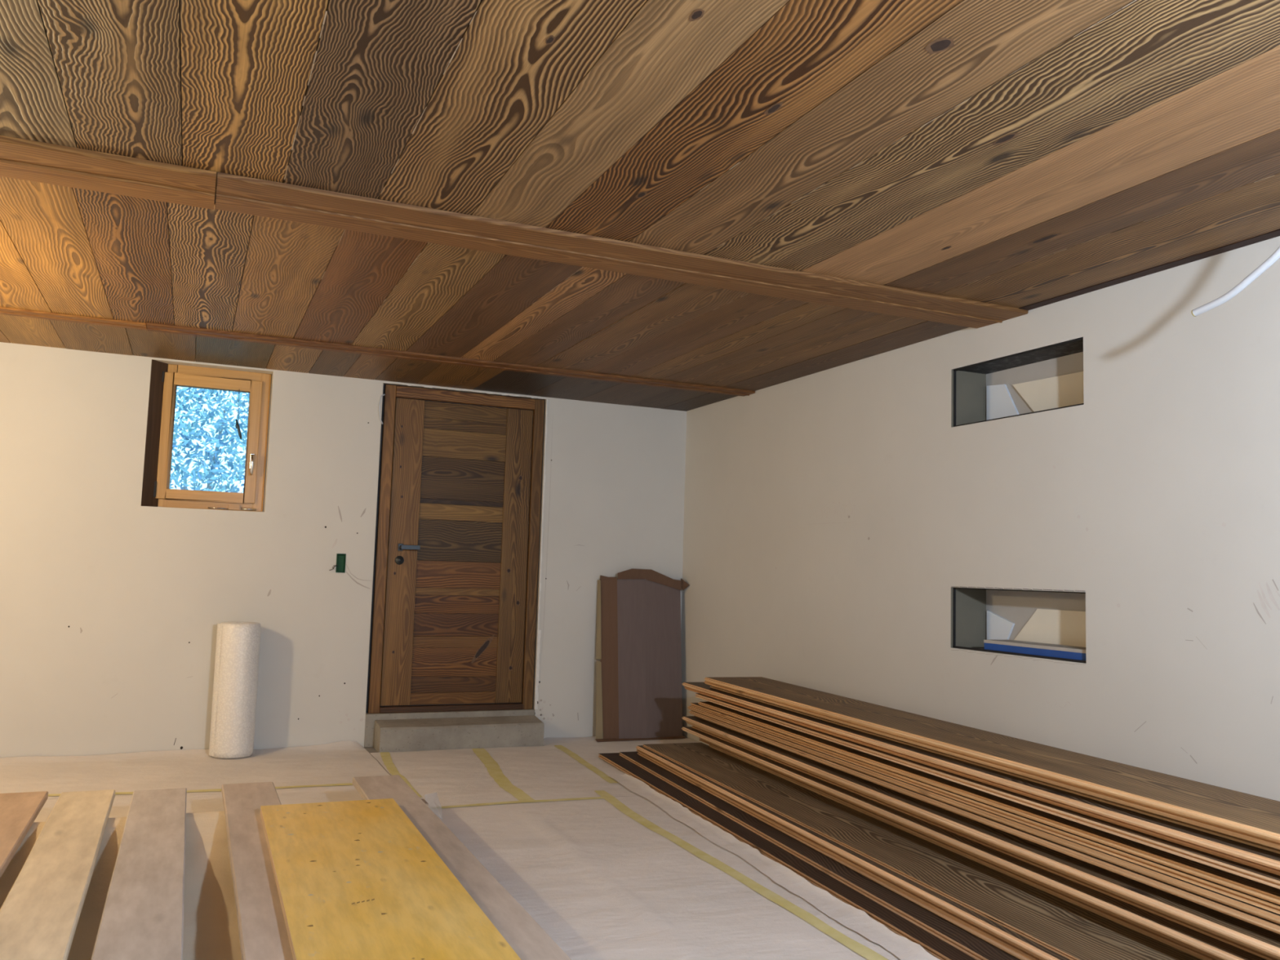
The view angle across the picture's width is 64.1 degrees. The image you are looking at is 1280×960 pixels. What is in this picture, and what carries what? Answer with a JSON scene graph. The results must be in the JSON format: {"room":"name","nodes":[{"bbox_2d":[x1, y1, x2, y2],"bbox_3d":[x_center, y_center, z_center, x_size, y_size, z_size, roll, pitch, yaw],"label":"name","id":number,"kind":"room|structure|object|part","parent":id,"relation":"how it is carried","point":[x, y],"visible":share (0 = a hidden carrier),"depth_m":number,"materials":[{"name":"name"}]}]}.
{"room":"room under renovation","nodes":[
{"label":"room under renovation","id":0,"kind":"room"},
{"bbox_2d":[0,342,686,757],"bbox_3d":[-2.351,0.420,6.020,6.550,2.382,0.304,4,-6,-23],"label":"wall","id":1,"kind":"structure","parent":0,"point":[112,606],"depth_m":5.86,"materials":[{"name":"white paint"}]},
{"bbox_2d":[141,359,271,511],"bbox_3d":[-2.502,-0.242,5.927,0.645,0.830,0.155,4,-6,-23],"label":"window","id":2,"kind":"structure","parent":1,"relation":"in","point":[165,378],"depth_m":5.91,"materials":[{"name":"brown wood"}]},
{"bbox_2d":[235,394,241,439],"bbox_3d":[-2.347,-0.387,5.993,0.043,0.296,0.016,4,-6,-23],"label":"clip","id":3,"kind":"object","parent":2,"relation":"hanging from","point":[237,425],"visible":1,"depth_m":5.98,"materials":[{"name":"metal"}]},
{"bbox_3d":[-2.270,-0.089,5.980,0.020,0.122,0.044,4,-6,-23],"label":"handle","id":4,"kind":"part","parent":2,"relation":"part of","materials":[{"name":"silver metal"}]},
{"bbox_2d":[328,553,346,572],"bbox_3d":[-1.807,0.496,6.099,0.091,0.110,0.056,4,-6,-23],"label":"box","id":5,"kind":"object","parent":1,"relation":"attached to","point":[340,558],"visible":1,"depth_m":6.11,"materials":[{"name":"green plastic"}]},
{"bbox_2d":[378,394,385,424],"bbox_3d":[-1.582,-0.436,6.253,0.011,0.190,0.039,-3,-7,44],"label":"cable loop","id":6,"kind":"object","parent":1,"relation":"attached to","point":[383,394],"visible":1,"depth_m":6.24,"materials":[{"name":"grey plastic"}]},
{"bbox_2d":[364,709,534,747],"bbox_3d":[-1.181,1.533,6.356,1.054,0.196,0.136,4,-6,-23],"label":"door sill","id":7,"kind":"structure","parent":1,"relation":"attached to","point":[371,718],"depth_m":6.24,"materials":[{"name":"grey concrete"}]},
{"bbox_2d":[365,383,544,713],"bbox_3d":[-1.139,0.436,6.435,1.053,2.003,0.140,4,-6,-23],"label":"door","id":8,"kind":"structure","parent":1,"relation":"in","point":[446,456],"depth_m":6.43,"materials":[{"name":"brown wood"}]},
{"bbox_3d":[-1.417,0.414,6.273,0.124,0.045,0.066,4,-6,-23],"label":"handle","id":9,"kind":"part","parent":8,"relation":"part of","materials":[{"name":"grey metal"}]},
{"bbox_2d":[415,519,498,613],"bbox_3d":[-1.215,0.541,6.591,1.076,2.212,0.160,4,-6,-23],"label":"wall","id":10,"kind":"structure","parent":0,"point":[435,519],"depth_m":6.51,"materials":[{"name":"concrete"}]},
{"bbox_2d":[56,745,887,959],"bbox_3d":[-0.512,1.302,1.658,6.550,0.150,9.622,4,-6,-23],"label":"floor","id":11,"kind":"structure","parent":0,"point":[372,749],"depth_m":5.95,"materials":[{"name":"concrete"}]},
{"bbox_2d":[0,740,390,799],"bbox_3d":[-3.113,1.412,4.829,3.713,0.044,1.117,4,-6,-23],"label":"fleece","id":12,"kind":"object","parent":11,"relation":"on","point":[335,762],"depth_m":5.27},
{"bbox_3d":[-2.449,1.433,4.667,2.627,0.005,0.085,4,-5,-19],"label":"tape strip","id":13,"kind":"part","parent":12,"relation":"part of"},
{"bbox_2d":[208,622,261,758],"bbox_3d":[-2.257,1.163,5.704,0.230,0.728,0.220,4,-6,-23],"label":"roll","id":14,"kind":"object","parent":12,"relation":"on","point":[232,734],"visible":1,"depth_m":5.62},
{"bbox_2d":[34,785,363,822],"bbox_3d":[-2.798,1.374,4.109,3.710,0.007,0.644,4,-6,-23],"label":"fleece","id":15,"kind":"object","parent":11,"relation":"on","point":[196,802],"visible":0.18,"depth_m":4.67},
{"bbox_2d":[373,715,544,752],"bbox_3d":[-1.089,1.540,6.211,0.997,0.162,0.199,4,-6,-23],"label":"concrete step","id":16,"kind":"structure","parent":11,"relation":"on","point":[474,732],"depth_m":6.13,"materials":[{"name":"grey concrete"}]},
{"bbox_2d":[369,739,699,808],"bbox_3d":[-0.318,1.583,5.617,2.094,0.012,1.493,4,-6,-23],"label":"fleece","id":17,"kind":"object","parent":11,"relation":"on","point":[457,776],"depth_m":5.43},
{"bbox_3d":[-1.272,1.528,5.348,0.074,0.009,1.204,4,-6,-21],"label":"tape strip","id":18,"kind":"part","parent":17,"relation":"part of","materials":[{"name":"beige fabric"}]},
{"bbox_3d":[-0.764,1.553,5.449,0.108,0.008,1.431,3,-5,-18],"label":"tape strip","id":19,"kind":"part","parent":17,"relation":"part of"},
{"bbox_3d":[-0.563,1.496,4.742,0.842,0.003,0.065,4,-6,-22],"label":"tape strip","id":20,"kind":"part","parent":17,"relation":"part of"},
{"bbox_3d":[-0.319,1.600,5.789,0.056,0.005,1.154,4,-5,-19],"label":"tape strip","id":21,"kind":"part","parent":17,"relation":"part of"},
{"bbox_2d":[543,736,691,746],"bbox_3d":[-0.166,1.672,6.607,1.016,0.019,0.206,4,-6,-23],"label":"fleece","id":22,"kind":"object","parent":11,"relation":"on","point":[589,740],"visible":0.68,"depth_m":6.52},
{"bbox_2d":[595,568,689,742],"bbox_3d":[0.012,1.139,6.737,0.657,1.102,0.179,4,-6,-23],"label":"headboard","id":23,"kind":"object","parent":22,"relation":"on","point":[638,647],"visible":1,"depth_m":6.72,"materials":[{"name":"brown wood"}]},
{"bbox_3d":[-0.200,1.162,6.650,0.146,1.023,0.098,3,-5,-9],"label":"panel","id":24,"kind":"part","parent":23,"relation":"part of","materials":[{"name":"brown wood"}]},
{"bbox_3d":[0.067,1.174,6.746,0.466,1.034,0.114,4,-6,-23],"label":"panel","id":25,"kind":"part","parent":23,"relation":"part of","materials":[{"name":"brown wood"}]},
{"bbox_2d":[436,798,867,959],"bbox_3d":[-0.796,1.117,0.658,4.590,0.018,7.300,4,-6,-23],"label":"fleece","id":26,"kind":"object","parent":11,"relation":"on","point":[601,883],"visible":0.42,"depth_m":3.47},
{"bbox_2d":[0,810,241,959],"bbox_3d":[-1.598,1.249,3.042,1.673,0.115,1.620,4,-6,-23],"label":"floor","id":27,"kind":"structure","parent":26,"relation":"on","point":[211,926],"depth_m":3.22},
{"bbox_2d":[90,787,186,959],"bbox_3d":[-1.188,1.130,2.415,0.206,0.032,3.726,4,-6,-23],"label":"plank","id":28,"kind":"object","parent":27,"relation":"on","point":[142,918],"visible":1,"depth_m":2.90,"materials":[{"name":"beige wood"}]},
{"bbox_2d":[421,799,428,806],"bbox_3d":[-1.797,1.313,3.796,2.005,0.116,0.090,4,-6,-23],"label":"bearer","id":29,"kind":"object","parent":26,"relation":"on","point":[423,800],"visible":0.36,"depth_m":4.18,"materials":[{"name":"brown wood"}]},
{"bbox_2d":[0,791,48,878],"bbox_3d":[-1.665,1.101,2.248,0.218,0.032,3.800,4,-6,-23],"label":"plank","id":30,"kind":"object","parent":29,"relation":"on","point":[19,811],"visible":1,"depth_m":3.61,"materials":[{"name":"beige wood"}]},
{"bbox_2d":[0,789,115,959],"bbox_3d":[-1.422,1.116,2.335,0.204,0.032,3.766,4,-6,-23],"label":"plank","id":31,"kind":"object","parent":29,"relation":"on","point":[40,913],"visible":1,"depth_m":2.91,"materials":[{"name":"beige wood"}]},
{"bbox_2d":[221,782,293,959],"bbox_3d":[-0.893,1.153,2.563,0.214,0.032,3.761,4,-6,-23],"label":"plank","id":32,"kind":"object","parent":29,"relation":"on","point":[262,931],"visible":0.64,"depth_m":3.03,"materials":[{"name":"beige wood"}]},
{"bbox_2d":[260,798,520,959],"bbox_3d":[-0.564,1.120,2.426,0.517,0.027,3.145,4,-6,-23],"label":"board","id":33,"kind":"object","parent":32,"relation":"on","point":[357,879],"visible":1,"depth_m":2.83,"materials":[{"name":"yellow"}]},
{"bbox_2d":[352,774,571,959],"bbox_3d":[-0.415,1.186,2.777,0.204,0.032,3.770,4,-6,-23],"label":"plank","id":34,"kind":"object","parent":29,"relation":"on","point":[522,932],"visible":0.66,"depth_m":3.09,"materials":[{"name":"grey wood"}]},
{"bbox_2d":[424,792,442,819],"bbox_3d":[-0.896,1.406,4.433,0.077,0.080,0.240,3,-5,-12],"label":"scrap","id":35,"kind":"object","parent":26,"relation":"on","point":[433,799],"visible":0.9,"depth_m":4.43,"materials":[{"name":"white paper"}]},
{"bbox_2d":[595,790,888,959],"bbox_3d":[0.421,1.417,3.529,0.084,0.005,3.302,4,-6,-23],"label":"tape strip","id":36,"kind":"object","parent":26,"relation":"on","point":[865,952],"visible":1,"depth_m":3.59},
{"bbox_2d":[614,795,900,959],"bbox_3d":[1.852,1.306,1.811,1.193,0.007,7.300,4,-6,-23],"label":"fleece","id":37,"kind":"object","parent":11,"relation":"on","point":[643,806],"visible":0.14,"depth_m":3.92},
{"bbox_2d":[608,773,940,959],"bbox_3d":[0.462,1.431,3.818,0.111,0.018,3.414,4,-5,-20],"label":"covering","id":38,"kind":"object","parent":37,"relation":"on","point":[857,920],"visible":1,"depth_m":3.61,"materials":[{"name":"grey paper"}]},
{"bbox_2d":[598,752,976,959],"bbox_3d":[0.694,1.439,3.848,0.333,0.019,4.600,4,-5,-20],"label":"board","id":39,"kind":"object","parent":37,"relation":"on","point":[934,945],"visible":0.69,"depth_m":3.74,"materials":[{"name":"brown wood"}]},
{"bbox_2d":[619,751,1020,959],"bbox_3d":[0.800,1.419,3.803,0.342,0.018,4.600,4,-5,-19],"label":"board","id":40,"kind":"object","parent":39,"relation":"on","point":[957,937],"visible":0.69,"depth_m":3.60,"materials":[{"name":"brown wood"}]},
{"bbox_2d":[637,752,1032,959],"bbox_3d":[0.913,1.397,3.728,0.351,0.018,4.600,4,-5,-19],"label":"board","id":41,"kind":"object","parent":40,"relation":"on","point":[967,928],"visible":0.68,"depth_m":3.57,"materials":[{"name":"brown wood"}]},
{"bbox_2d":[636,748,1044,959],"bbox_3d":[0.908,1.380,3.749,0.343,0.018,4.600,4,-5,-19],"label":"board","id":42,"kind":"object","parent":41,"relation":"on","point":[957,917],"visible":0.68,"depth_m":3.43,"materials":[{"name":"brown wood"}]},
{"bbox_2d":[635,745,1070,959],"bbox_3d":[0.917,1.358,3.711,0.362,0.019,4.600,4,-5,-19],"label":"board","id":43,"kind":"object","parent":42,"relation":"on","point":[1044,953],"visible":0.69,"depth_m":3.46,"materials":[{"name":"brown wood"}]},
{"bbox_2d":[643,742,1201,959],"bbox_3d":[0.962,1.342,3.693,0.363,0.012,4.600,4,-5,-20],"label":"board","id":44,"kind":"object","parent":43,"relation":"on","point":[1073,931],"visible":0.89,"depth_m":3.45,"materials":[{"name":"brown wood"}]},
{"bbox_2d":[708,745,1206,959],"bbox_3d":[1.256,1.333,3.680,0.270,0.019,4.500,4,-5,-19],"label":"board","id":45,"kind":"object","parent":44,"relation":"on","point":[711,746],"visible":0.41,"depth_m":3.69,"materials":[{"name":"brown wood"}]},
{"bbox_2d":[698,737,1224,959],"bbox_3d":[1.208,1.317,3.768,0.286,0.019,4.500,3,-5,-19],"label":"board","id":46,"kind":"object","parent":45,"relation":"on","point":[1196,951],"visible":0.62,"depth_m":3.32,"materials":[{"name":"brown wood"}]},
{"bbox_3d":[1.241,1.290,3.698,0.633,0.019,4.508,4,-6,-23],"label":"board","id":47,"kind":"object","parent":46,"relation":"on","visible":0},
{"bbox_2d":[681,726,1266,959],"bbox_3d":[1.138,1.278,3.848,0.346,0.020,4.500,3,-5,-19],"label":"board","id":48,"kind":"object","parent":47,"relation":"on","point":[1217,948],"visible":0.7,"depth_m":3.20,"materials":[{"name":"brown wood"}]},
{"bbox_2d":[691,724,1279,959],"bbox_3d":[1.185,1.257,3.827,0.305,0.019,4.500,4,-5,-19],"label":"board","id":49,"kind":"object","parent":48,"relation":"on","point":[1265,956],"visible":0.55,"depth_m":3.20,"materials":[{"name":"brown wood"}]},
{"bbox_2d":[685,720,1279,959],"bbox_3d":[1.164,1.236,3.841,0.335,0.019,4.500,4,-5,-19],"label":"board","id":50,"kind":"object","parent":49,"relation":"on","point":[688,722],"visible":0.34,"depth_m":3.43,"materials":[{"name":"brown wood"}]},
{"bbox_2d":[681,715,1279,956],"bbox_3d":[1.136,1.210,3.820,0.345,0.020,4.500,3,-5,-19],"label":"board","id":51,"kind":"object","parent":50,"relation":"on","point":[1260,938],"visible":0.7,"depth_m":3.09,"materials":[{"name":"brown wood"}]},
{"bbox_2d":[693,715,1279,934],"bbox_3d":[1.191,1.193,3.836,0.287,0.019,4.500,4,-5,-19],"label":"board","id":52,"kind":"object","parent":51,"relation":"on","point":[694,715],"visible":0.06,"depth_m":4.14,"materials":[{"name":"brown wood"}]},
{"bbox_2d":[688,710,1279,933],"bbox_3d":[1.179,1.164,3.765,0.346,0.019,4.500,4,-5,-19],"label":"board","id":53,"kind":"object","parent":52,"relation":"on","point":[1262,922],"visible":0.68,"depth_m":3.10,"materials":[{"name":"brown wood"}]},
{"bbox_2d":[687,706,1279,924],"bbox_3d":[1.171,1.145,3.796,0.342,0.019,4.500,4,-5,-19],"label":"board","id":54,"kind":"object","parent":53,"relation":"on","point":[1239,904],"visible":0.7,"depth_m":3.12,"materials":[{"name":"brown wood"}]},
{"bbox_2d":[690,702,1279,914],"bbox_3d":[1.185,1.121,3.771,0.332,0.018,4.500,4,-5,-19],"label":"board","id":55,"kind":"object","parent":54,"relation":"on","point":[1259,902],"visible":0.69,"depth_m":3.13,"materials":[{"name":"brown wood"}]},
{"bbox_2d":[697,701,1279,904],"bbox_3d":[1.220,1.091,3.658,0.337,0.019,4.500,4,-5,-19],"label":"board","id":56,"kind":"object","parent":55,"relation":"on","point":[1268,893],"visible":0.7,"depth_m":3.15,"materials":[{"name":"brown wood"}]},
{"bbox_3d":[1.226,1.075,3.730,0.632,0.019,4.509,4,-6,-23],"label":"board","id":57,"kind":"object","parent":56,"relation":"on","visible":0},
{"bbox_2d":[695,693,1279,888],"bbox_3d":[1.204,1.048,3.676,0.337,0.019,4.500,3,-5,-19],"label":"board","id":58,"kind":"object","parent":57,"relation":"on","point":[1268,878],"visible":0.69,"depth_m":3.06,"materials":[{"name":"brown wood"}]},
{"bbox_2d":[684,686,1279,875],"bbox_3d":[1.157,1.041,3.853,0.336,0.019,4.500,4,-5,-19],"label":"board","id":59,"kind":"object","parent":58,"relation":"on","point":[1251,864],"visible":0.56,"depth_m":3.18,"materials":[{"name":"brown wood"}]},
{"bbox_2d":[681,682,1279,870],"bbox_3d":[1.144,1.016,3.827,0.347,0.020,4.500,4,-5,-19],"label":"board","id":60,"kind":"object","parent":59,"relation":"on","point":[1251,853],"visible":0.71,"depth_m":3.12,"materials":[{"name":"brown wood"}]},
{"bbox_2d":[710,685,1279,853],"bbox_3d":[1.272,0.977,3.581,0.296,0.019,4.500,4,-5,-19],"label":"board","id":61,"kind":"object","parent":60,"relation":"on","point":[1091,797],"visible":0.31,"depth_m":3.14,"materials":[{"name":"brown wood"}]},
{"bbox_2d":[703,680,1279,848],"bbox_3d":[1.252,0.952,3.562,0.342,0.019,4.500,4,-5,-19],"label":"board","id":62,"kind":"object","parent":61,"relation":"on","point":[1266,842],"visible":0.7,"depth_m":3.13,"materials":[{"name":"brown wood"}]},
{"bbox_2d":[703,676,1279,842],"bbox_3d":[1.254,0.927,3.521,0.351,0.019,4.500,4,-5,-19],"label":"board","id":63,"kind":"object","parent":62,"relation":"on","point":[1251,814],"visible":1,"depth_m":3.25,"materials":[{"name":"brown wood"}]},
{"bbox_2d":[0,0,1279,411],"bbox_3d":[-0.442,-1.049,1.871,6.550,0.151,9.622,4,-6,-23],"label":"ceiling","id":64,"kind":"structure","parent":0,"point":[1015,153],"depth_m":2.79,"materials":[{"name":"brown wood"}]},
{"bbox_2d":[0,306,146,330],"bbox_3d":[-3.520,-0.822,4.502,2.433,0.012,0.135,4,-6,-23],"label":"ceiling beam","id":65,"kind":"structure","parent":64,"relation":"attached to","point":[3,310],"depth_m":4.84,"materials":[{"name":"brown wood"}]},
{"bbox_2d":[0,134,216,209],"bbox_3d":[-2.528,-0.961,2.578,2.696,0.024,0.305,4,-6,-23],"label":"ceiling beam","id":66,"kind":"structure","parent":64,"relation":"attached to","point":[24,159],"depth_m":2.96,"materials":[{"name":"brown wood"}]},
{"bbox_2d":[146,322,755,395],"bbox_3d":[-0.861,-0.636,5.638,3.356,0.018,0.145,4,-6,-23],"label":"ceiling beam","id":67,"kind":"structure","parent":64,"relation":"attached to","point":[151,326],"depth_m":5.49,"materials":[{"name":"brown wood"}]},
{"bbox_2d":[214,172,1028,328],"bbox_3d":[0.122,-0.778,3.732,3.093,0.021,0.305,4,-6,-23],"label":"ceiling beam","id":68,"kind":"structure","parent":64,"relation":"attached to","point":[234,193],"depth_m":3.56,"materials":[{"name":"brown wood"}]},
{"bbox_2d":[1191,245,1279,316],"bbox_3d":[1.709,-0.662,2.831,0.022,0.341,0.400,4,-6,-23],"label":"cable conduit","id":69,"kind":"object","parent":64,"relation":"attached to","point":[1275,255],"visible":1,"depth_m":2.86,"materials":[{"name":"grey plastic"}]},
{"bbox_2d":[680,235,1279,801],"bbox_3d":[2.374,0.275,2.846,0.451,2.382,9.322,4,-6,-23],"label":"wall","id":70,"kind":"structure","parent":0,"point":[853,530],"depth_m":4.13,"materials":[{"name":"white paint"}]},
{"bbox_2d":[986,610,1014,639],"bbox_3d":[1.590,0.662,4.507,0.012,0.166,0.160,4,-6,-23],"label":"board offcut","id":71,"kind":"object","parent":70,"relation":"in","point":[998,628],"visible":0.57,"depth_m":4.52,"materials":[{"name":"white wood"}]},
{"bbox_2d":[986,384,1019,419],"bbox_3d":[1.632,-0.336,4.571,0.012,0.206,0.217,4,-6,-23],"label":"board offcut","id":72,"kind":"object","parent":70,"relation":"in","point":[1000,403],"visible":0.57,"depth_m":4.59,"materials":[{"name":"white"}]},
{"bbox_3d":[1.756,-0.380,4.358,0.040,0.304,0.786,4,-6,-23],"label":"niche panel","id":73,"kind":"part","parent":70,"relation":"part of","materials":[{"name":"grey paint"}]},
{"bbox_2d":[983,640,1086,660],"bbox_3d":[1.643,0.689,4.130,0.136,0.046,0.566,4,-6,-23],"label":"panel","id":74,"kind":"object","parent":70,"relation":"on","point":[1065,651],"visible":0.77,"depth_m":4.10,"materials":[{"name":"blue"}]},
{"bbox_3d":[1.644,0.672,4.132,0.136,0.013,0.566,4,-6,-23],"label":"panel","id":75,"kind":"part","parent":74,"relation":"part of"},
{"bbox_3d":[1.727,0.596,4.270,0.040,0.306,0.786,4,-6,-23],"label":"niche panel","id":76,"kind":"part","parent":70,"relation":"part of","materials":[{"name":"grey paint"}]},
{"bbox_2d":[1012,371,1084,411],"bbox_3d":[1.764,-0.349,4.270,0.012,0.186,0.555,4,-6,-23],"label":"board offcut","id":77,"kind":"object","parent":70,"relation":"in","point":[1064,390],"visible":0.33,"depth_m":4.31,"materials":[{"name":"beige wood"}]},
{"bbox_2d":[1013,608,1085,647],"bbox_3d":[1.726,0.628,4.200,0.012,0.186,0.595,4,-6,-23],"label":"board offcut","id":78,"kind":"object","parent":70,"relation":"in","point":[1060,627],"visible":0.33,"depth_m":4.21,"materials":[{"name":"beige wood"}]},
{"bbox_2d":[1017,229,1279,310],"bbox_3d":[2.754,-0.915,1.534,0.052,0.018,5.855,4,-6,-23],"label":"trim","id":79,"kind":"structure","parent":70,"relation":"attached to","point":[1274,233],"depth_m":3.60,"materials":[{"name":"brown wood"}]},
{"label":"outside","id":80,"kind":"structure","parent":0,"visible":0},
{"label":"ground","id":81,"kind":"structure","parent":80,"visible":0},
{"bbox_2d":[157,387,249,506],"bbox_3d":[-4.064,0.457,8.869,8.270,5.059,3.846,4,-5,-20],"label":"tree","id":82,"kind":"object","parent":81,"relation":"on","point":[213,456],"visible":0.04,"depth_m":9.00,"materials":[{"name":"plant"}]}
]}

